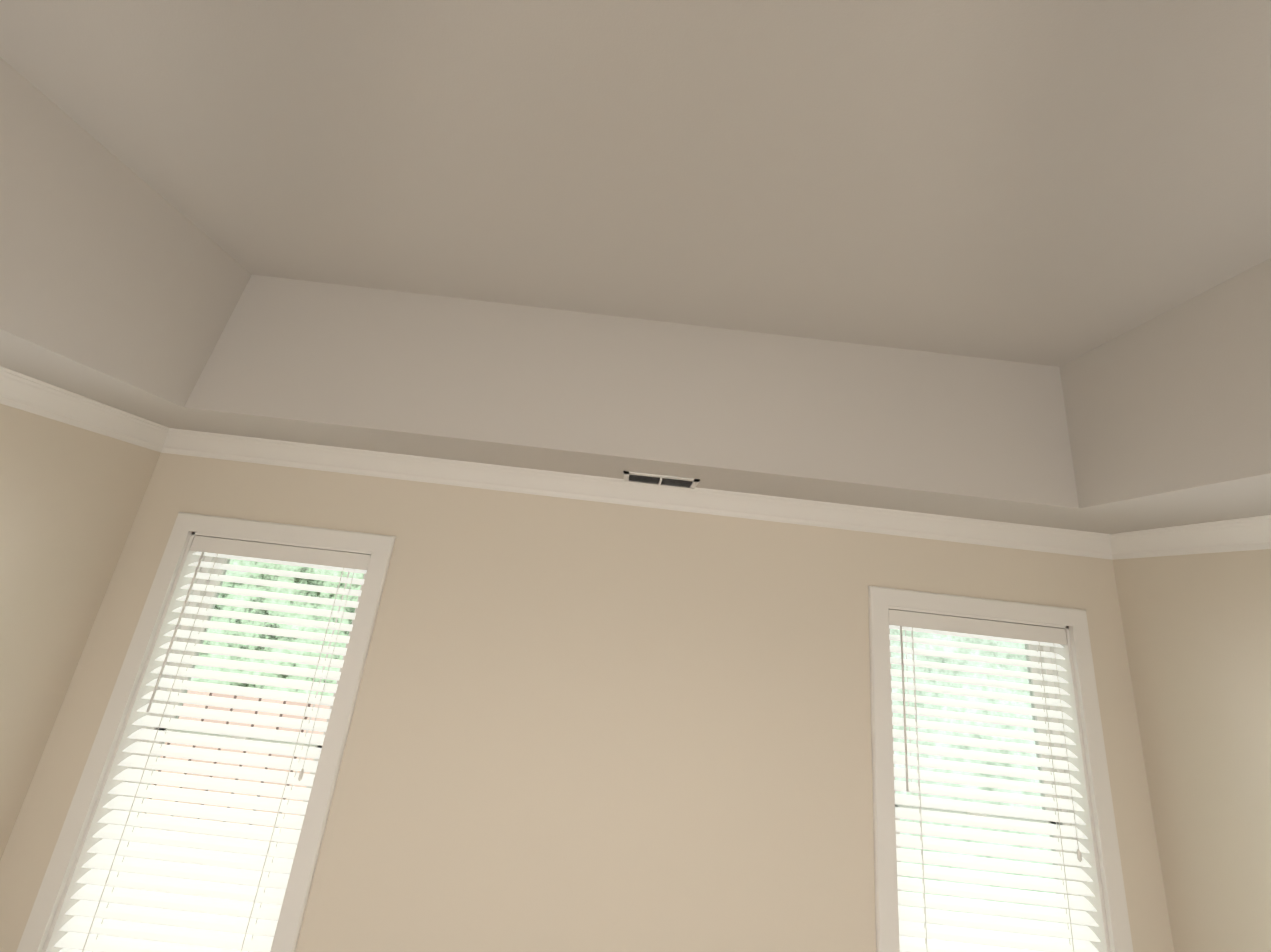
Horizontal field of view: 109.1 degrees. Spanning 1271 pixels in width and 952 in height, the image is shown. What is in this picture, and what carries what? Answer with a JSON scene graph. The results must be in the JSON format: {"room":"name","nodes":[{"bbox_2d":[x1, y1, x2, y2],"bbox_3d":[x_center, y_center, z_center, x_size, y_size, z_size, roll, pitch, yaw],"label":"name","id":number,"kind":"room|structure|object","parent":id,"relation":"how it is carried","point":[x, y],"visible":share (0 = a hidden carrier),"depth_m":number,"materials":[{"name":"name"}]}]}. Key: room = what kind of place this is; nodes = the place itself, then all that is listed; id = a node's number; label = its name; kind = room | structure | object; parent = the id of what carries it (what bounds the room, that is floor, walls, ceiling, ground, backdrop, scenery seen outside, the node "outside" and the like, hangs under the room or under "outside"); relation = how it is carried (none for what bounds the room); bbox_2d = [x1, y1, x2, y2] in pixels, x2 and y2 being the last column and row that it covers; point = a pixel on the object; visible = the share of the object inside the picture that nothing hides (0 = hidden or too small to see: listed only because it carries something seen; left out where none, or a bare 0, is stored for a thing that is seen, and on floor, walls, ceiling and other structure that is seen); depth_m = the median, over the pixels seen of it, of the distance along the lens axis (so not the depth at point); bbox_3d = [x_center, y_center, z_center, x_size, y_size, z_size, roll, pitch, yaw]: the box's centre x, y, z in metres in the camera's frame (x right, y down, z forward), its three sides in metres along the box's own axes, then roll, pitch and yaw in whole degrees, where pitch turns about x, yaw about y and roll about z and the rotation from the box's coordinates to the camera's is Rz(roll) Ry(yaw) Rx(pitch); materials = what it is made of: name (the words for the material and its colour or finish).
{"room":"bedroom","nodes":[
{"label":"bedroom","id":0,"kind":"room"},
{"bbox_2d":[0,403,160,860],"bbox_3d":[-2.118,0.028,-0.742,0.140,3.070,5.415,6,-15,0],"label":"wall","id":1,"kind":"structure","parent":0,"point":[71,497],"depth_m":1.61,"materials":[{"name":"beige paint"}]},
{"bbox_2d":[0,366,167,451],"bbox_3d":[-1.916,-0.785,-0.524,0.081,0.092,5.135,6,-15,0],"label":"crown molding","id":2,"kind":"structure","parent":1,"relation":"attached to","point":[30,394],"depth_m":1.61,"materials":[{"name":"white paint"}]},
{"bbox_2d":[0,453,1174,951],"bbox_3d":[-0.075,0.930,1.818,4.143,3.070,0.140,6,-15,0],"label":"wall","id":3,"kind":"structure","parent":0,"point":[576,725],"depth_m":1.74,"materials":[{"name":"beige paint"}]},
{"bbox_2d":[16,512,395,951],"bbox_3d":[-1.541,1.035,1.733,0.900,1.700,0.157,6,-15,0],"label":"window","id":4,"kind":"structure","parent":3,"relation":"in","point":[116,878],"depth_m":1.69,"materials":[{"name":"white paint"}]},
{"bbox_2d":[154,428,1115,559],"bbox_3d":[0.020,0.077,1.929,3.960,0.092,0.081,6,-15,0],"label":"crown molding","id":5,"kind":"structure","parent":3,"relation":"attached to","point":[179,441],"depth_m":1.93,"materials":[{"name":"white paint"}]},
{"bbox_2d":[868,586,1132,951],"bbox_3d":[1.339,1.348,1.748,0.915,1.705,0.157,6,-15,0],"label":"window","id":6,"kind":"structure","parent":3,"relation":"in","point":[1074,818],"depth_m":1.75,"materials":[{"name":"white paint"}]},
{"bbox_2d":[0,0,1270,533],"bbox_3d":[0.139,-0.880,-0.431,4.143,0.578,5.135,6,-15,0],"label":"ceiling","id":7,"kind":"structure","parent":0,"point":[1002,260],"depth_m":1.21,"materials":[{"name":"grey paint"}]},
{"bbox_2d":[623,471,699,488],"bbox_3d":[0.100,0.022,1.843,0.300,0.014,0.150,6,-15,0],"label":"ceiling vent","id":8,"kind":"object","parent":7,"relation":"in","point":[659,480],"visible":1,"depth_m":1.82,"materials":[{"name":"white metal"}]},
{"bbox_2d":[1113,549,1270,951],"bbox_3d":[2.138,0.508,-0.724,0.140,3.070,5.415,6,-15,0],"label":"wall","id":9,"kind":"structure","parent":0,"point":[1197,630],"depth_m":1.59,"materials":[{"name":"beige paint"}]},
{"bbox_2d":[1112,515,1270,558],"bbox_3d":[2.121,-0.330,-0.508,0.081,0.092,5.135,6,-15,0],"label":"crown molding","id":10,"kind":"structure","parent":9,"relation":"attached to","point":[1250,533],"depth_m":1.65,"materials":[{"name":"white paint"}]},
{"label":"outside","id":11,"kind":"structure","parent":0,"visible":0},
{"bbox_2d":[140,559,363,843],"bbox_3d":[-1.565,1.212,2.595,3.200,3.800,0.001,6,-15,0],"label":"window glass","id":12,"kind":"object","parent":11,"point":[294,591],"depth_m":2.64,"materials":[{"name":"clear glass"}]},
{"bbox_2d":[890,629,1058,937],"bbox_3d":[1.314,1.537,2.607,3.200,3.800,0.001,6,-15,0],"label":"window glass","id":13,"kind":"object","parent":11,"point":[969,674],"depth_m":2.65,"materials":[{"name":"clear glass"}]}
]}

